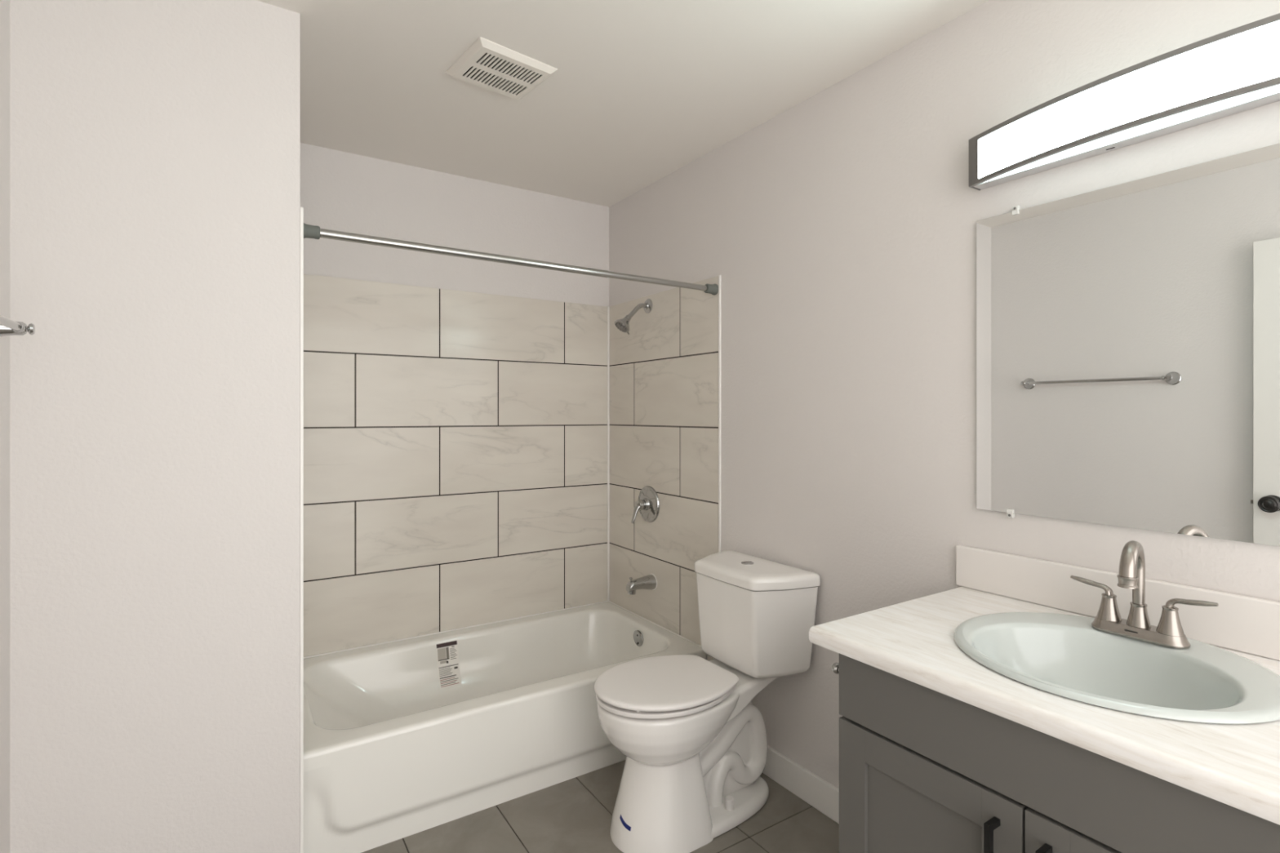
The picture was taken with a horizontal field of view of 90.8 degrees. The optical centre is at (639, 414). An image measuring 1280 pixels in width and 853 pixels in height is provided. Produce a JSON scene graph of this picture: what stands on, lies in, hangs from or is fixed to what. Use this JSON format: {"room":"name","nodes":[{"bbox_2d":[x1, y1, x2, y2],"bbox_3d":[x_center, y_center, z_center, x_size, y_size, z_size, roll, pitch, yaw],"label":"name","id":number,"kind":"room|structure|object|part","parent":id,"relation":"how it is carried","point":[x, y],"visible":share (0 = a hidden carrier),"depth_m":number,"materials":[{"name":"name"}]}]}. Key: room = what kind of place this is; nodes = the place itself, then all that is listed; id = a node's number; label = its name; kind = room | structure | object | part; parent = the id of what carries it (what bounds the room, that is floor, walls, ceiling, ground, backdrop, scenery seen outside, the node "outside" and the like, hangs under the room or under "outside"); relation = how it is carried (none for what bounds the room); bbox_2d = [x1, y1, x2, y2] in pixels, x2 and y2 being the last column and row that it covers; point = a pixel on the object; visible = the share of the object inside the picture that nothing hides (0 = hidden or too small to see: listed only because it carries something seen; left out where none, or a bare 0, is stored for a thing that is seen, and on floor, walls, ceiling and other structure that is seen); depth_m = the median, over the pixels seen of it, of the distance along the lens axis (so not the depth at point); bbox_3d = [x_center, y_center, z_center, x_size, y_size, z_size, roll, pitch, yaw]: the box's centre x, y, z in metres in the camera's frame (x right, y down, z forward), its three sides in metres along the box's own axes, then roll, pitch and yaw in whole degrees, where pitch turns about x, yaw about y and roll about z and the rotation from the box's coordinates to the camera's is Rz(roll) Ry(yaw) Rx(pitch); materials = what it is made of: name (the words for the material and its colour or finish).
{"room":"bathroom","nodes":[
{"label":"bathroom","id":0,"kind":"room"},
{"bbox_2d":[0,0,9,852],"bbox_3d":[-0.888,0.119,0.530,0.100,2.417,4.059,0,0,-33],"label":"wall","id":1,"kind":"structure","parent":0,"point":[4,4],"depth_m":1.37,"materials":[{"name":"white paint"}]},
{"bbox_2d":[0,315,35,337],"bbox_3d":[-1.078,-0.172,0.984,0.079,0.062,0.696,0,0,-33],"label":"towel bar","id":2,"kind":"object","parent":1,"relation":"attached to","point":[8,326],"visible":1,"depth_m":1.24,"materials":[{"name":"silver metal"}]},
{"bbox_3d":[-1.256,-0.172,1.246,0.067,0.062,0.062,0,0,-33],"label":"post","id":3,"kind":"part","parent":2,"relation":"part of","materials":[{"name":"silver metal"}]},
{"bbox_2d":[9,0,303,852],"bbox_3d":[-1.436,0.119,1.986,0.578,2.417,1.021,0,0,-33],"label":"wall","id":4,"kind":"structure","parent":0,"point":[157,217],"depth_m":1.54,"materials":[{"name":"white paint"}]},
{"bbox_3d":[-0.921,0.381,1.719,0.008,1.890,0.009,0,0,-33],"label":"edge trim","id":5,"kind":"part","parent":4,"relation":"part of","materials":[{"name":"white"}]},
{"bbox_2d":[299,142,609,657],"bbox_3d":[-0.817,0.119,2.932,1.510,2.417,0.115,0,0,-33],"label":"wall","id":6,"kind":"structure","parent":0,"point":[456,410],"depth_m":2.84,"materials":[{"name":"beige tile"}]},
{"bbox_2d":[361,760,839,852],"bbox_3d":[-0.017,1.358,1.099,2.375,0.060,4.059,0,0,-33],"label":"floor","id":7,"kind":"structure","parent":0,"point":[575,815],"depth_m":2.03,"materials":[{"name":"grey tile"}]},
{"bbox_2d":[303,600,706,852],"bbox_3d":[-0.569,1.149,2.554,1.495,0.358,0.805,0,0,-33],"label":"bathtub","id":8,"kind":"object","parent":7,"relation":"on","point":[403,738],"visible":0.75,"depth_m":2.25,"materials":[{"name":"white ceramic"}]},
{"bbox_3d":[-0.008,1.032,2.913,0.019,0.074,0.074,0,0,-33],"label":"overflow plate","id":9,"kind":"part","parent":8,"relation":"part of","materials":[{"name":"silver metal"}]},
{"bbox_2d":[594,550,820,852],"bbox_3d":[0.181,0.930,2.110,0.719,0.811,0.468,0,0,-33],"label":"toilet","id":10,"kind":"object","parent":7,"relation":"on","point":[692,738],"visible":1,"depth_m":2.06,"materials":[{"name":"white ceramic"}]},
{"bbox_3d":[0.072,0.883,2.038,0.447,0.015,0.366,0,0,-33],"label":"seat","id":11,"kind":"part","parent":10,"relation":"part of","materials":[{"name":"white plastic"}]},
{"bbox_3d":[0.073,0.868,2.039,0.462,0.040,0.378,0,0,-33],"label":"lid","id":12,"kind":"part","parent":10,"relation":"part of","materials":[{"name":"white plastic"}]},
{"bbox_3d":[0.175,1.107,2.106,0.683,0.457,0.358,0,0,-33],"label":"bowl","id":13,"kind":"part","parent":10,"relation":"part of","materials":[{"name":"white ceramic"}]},
{"bbox_3d":[0.379,0.726,2.239,0.236,0.304,0.453,0,0,-33],"label":"tank","id":14,"kind":"part","parent":10,"relation":"part of","materials":[{"name":"white ceramic"}]},
{"bbox_3d":[0.378,0.550,2.239,0.248,0.042,0.468,0,0,-33],"label":"tank lid","id":15,"kind":"part","parent":10,"relation":"part of","materials":[{"name":"white ceramic"}]},
{"bbox_2d":[831,653,1279,852],"bbox_3d":[0.835,0.915,1.215,0.619,0.824,0.820,0,0,-33],"label":"vanity cabinet","id":16,"kind":"object","parent":7,"relation":"on","point":[922,769],"visible":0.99,"depth_m":1.09,"materials":[{"name":"grey wood"}]},
{"bbox_3d":[0.531,0.932,1.193,0.018,0.576,0.370,0,0,-33],"label":"door","id":17,"kind":"part","parent":16,"relation":"part of","materials":[{"name":"grey wood"}]},
{"bbox_3d":[0.589,0.754,1.056,0.034,0.148,0.010,0,0,-33],"label":"handle","id":18,"kind":"part","parent":16,"relation":"part of","materials":[{"name":"black metal"}]},
{"bbox_3d":[0.633,0.754,0.989,0.034,0.148,0.010,0,0,-33],"label":"handle","id":19,"kind":"part","parent":16,"relation":"part of","materials":[{"name":"black metal"}]},
{"bbox_2d":[808,545,1279,825],"bbox_3d":[0.860,0.428,1.191,0.606,0.147,0.883,0,0,-33],"label":"countertop","id":20,"kind":"structure","parent":16,"relation":"on","point":[1237,766],"depth_m":1.20,"materials":[{"name":"laminate"}]},
{"bbox_2d":[954,612,1279,724],"bbox_3d":[0.881,0.529,1.197,0.500,0.158,0.516,0,0,-33],"label":"sink","id":21,"kind":"object","parent":20,"relation":"in","point":[1060,655],"visible":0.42,"depth_m":1.24,"materials":[{"name":"grey ceramic"}]},
{"bbox_2d":[1070,540,1217,648],"bbox_3d":[1.016,0.350,1.288,0.168,0.200,0.194,0,0,7],"label":"faucet","id":22,"kind":"object","parent":20,"relation":"on","point":[1169,632],"visible":1,"depth_m":1.26,"materials":[{"name":"silver metal"}]},
{"bbox_3d":[0.971,0.368,1.358,0.021,0.028,0.079,0,0,-33],"label":"lever","id":23,"kind":"part","parent":22,"relation":"part of","materials":[{"name":"silver metal"}]},
{"bbox_3d":[0.989,0.404,1.331,0.044,0.052,0.044,0,0,-33],"label":"handle","id":24,"kind":"part","parent":22,"relation":"part of","materials":[{"name":"silver metal"}]},
{"bbox_3d":[0.978,0.341,1.257,0.141,0.181,0.041,0,0,-39],"label":"spout","id":25,"kind":"part","parent":22,"relation":"part of","materials":[{"name":"silver metal"}]},
{"bbox_3d":[1.017,0.440,1.288,0.061,0.022,0.164,0,0,-33],"label":"plate","id":26,"kind":"part","parent":22,"relation":"part of","materials":[{"name":"silver metal"}]},
{"bbox_3d":[1.045,0.404,1.245,0.044,0.052,0.044,0,0,-33],"label":"handle","id":27,"kind":"part","parent":22,"relation":"part of","materials":[{"name":"silver metal"}]},
{"bbox_3d":[1.063,0.368,1.218,0.021,0.028,0.079,0,0,-33],"label":"lever","id":28,"kind":"part","parent":22,"relation":"part of","materials":[{"name":"silver metal"}]},
{"bbox_3d":[0.735,0.932,0.880,0.018,0.576,0.368,0,0,-33],"label":"door","id":29,"kind":"part","parent":16,"relation":"part of","materials":[{"name":"grey wood"}]},
{"bbox_2d":[257,0,988,206],"bbox_3d":[-0.017,-1.129,1.099,2.375,0.080,4.059,0,0,-33],"label":"ceiling","id":30,"kind":"structure","parent":0,"point":[639,91],"depth_m":2.02,"materials":[{"name":"white paint"}]},
{"bbox_2d":[445,36,557,99],"bbox_3d":[-0.438,-1.081,1.995,0.263,0.016,0.244,0,0,-40],"label":"ceiling vent","id":31,"kind":"object","parent":30,"relation":"in","point":[486,64],"visible":1,"depth_m":1.97,"materials":[{"name":"white plastic"}]},
{"bbox_2d":[608,0,1279,788],"bbox_3d":[0.932,0.119,1.719,0.108,2.417,4.059,0,0,-33],"label":"wall","id":32,"kind":"structure","parent":0,"point":[815,411],"depth_m":2.02,"materials":[{"name":"white paint"}]},
{"bbox_2d":[303,222,718,294],"bbox_3d":[-0.320,-0.513,2.172,1.497,0.048,0.045,0,0,-33],"label":"shower curtain rod","id":33,"kind":"object","parent":32,"relation":"attached to","point":[310,231],"visible":0.9,"depth_m":2.04,"materials":[{"name":"silver metal"}]},
{"bbox_2d":[613,298,652,334],"bbox_3d":[-0.036,-0.460,2.941,0.180,0.177,0.080,0,0,-33],"label":"shower","id":34,"kind":"object","parent":32,"relation":"attached to","point":[622,324],"visible":1,"depth_m":2.93,"materials":[{"name":"silver metal"}]},
{"bbox_3d":[-0.014,-0.482,2.955,0.121,0.089,0.021,0,0,-33],"label":"arm","id":35,"kind":"part","parent":34,"relation":"part of","materials":[{"name":"silver metal"}]},
{"bbox_2d":[626,573,657,595],"bbox_3d":[0.001,0.784,2.921,0.140,0.076,0.075,0,0,-33],"label":"tub spout","id":36,"kind":"object","parent":32,"relation":"attached to","point":[650,581],"visible":1,"depth_m":2.90,"materials":[{"name":"silver metal"}]},
{"bbox_2d":[631,485,659,523],"bbox_3d":[0.003,0.422,2.957,0.098,0.172,0.172,0,0,-33],"label":"shower valve","id":37,"kind":"object","parent":32,"relation":"attached to","point":[647,504],"visible":1,"depth_m":2.95,"materials":[{"name":"silver metal"}]},
{"bbox_3d":[-0.012,0.452,2.948,0.064,0.108,0.049,0,0,-33],"label":"lever handle","id":38,"kind":"part","parent":37,"relation":"part of","materials":[{"name":"silver metal"}]},
{"bbox_3d":[0.080,0.381,2.933,0.006,1.890,0.882,0,0,-33],"label":"tile panel","id":39,"kind":"part","parent":32,"relation":"part of","materials":[{"name":"tile"}]},
{"bbox_3d":[0.323,0.380,2.560,0.008,1.892,0.009,0,0,-33],"label":"edge trim","id":40,"kind":"part","parent":32,"relation":"part of","materials":[{"name":"white"}]},
{"bbox_2d":[762,745,839,824],"bbox_3d":[0.613,1.275,2.108,0.017,0.106,1.059,0,0,-33],"label":"baseboard","id":41,"kind":"structure","parent":32,"relation":"attached to","point":[815,791],"depth_m":2.17,"materials":[{"name":"white wood"}]},
{"bbox_2d":[955,545,1279,660],"bbox_3d":[1.106,0.409,1.352,0.018,0.109,0.883,0,0,-33],"label":"backsplash","id":42,"kind":"structure","parent":32,"relation":"attached to","point":[1239,623],"depth_m":1.40,"materials":[{"name":"white laminate"}]},
{"bbox_2d":[968,13,1279,190],"bbox_3d":[1.069,-0.657,1.321,0.114,0.123,0.782,0,0,-33],"label":"vanity light","id":43,"kind":"object","parent":32,"relation":"attached to","point":[1236,70],"visible":1,"depth_m":1.31,"materials":[{"name":"silver metal"}]},
{"bbox_3d":[1.100,-0.657,1.341,0.040,0.121,0.775,0,0,-33],"label":"plate","id":44,"kind":"part","parent":43,"relation":"part of","materials":[{"name":"white"}]},
{"bbox_2d":[976,142,1279,546],"bbox_3d":[1.103,-0.133,1.359,0.016,0.787,0.759,0,0,-33],"label":"mirror","id":45,"kind":"object","parent":32,"relation":"attached to","point":[1128,333],"visible":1,"depth_m":1.37,"materials":[{"name":"clear glass"}]}
]}

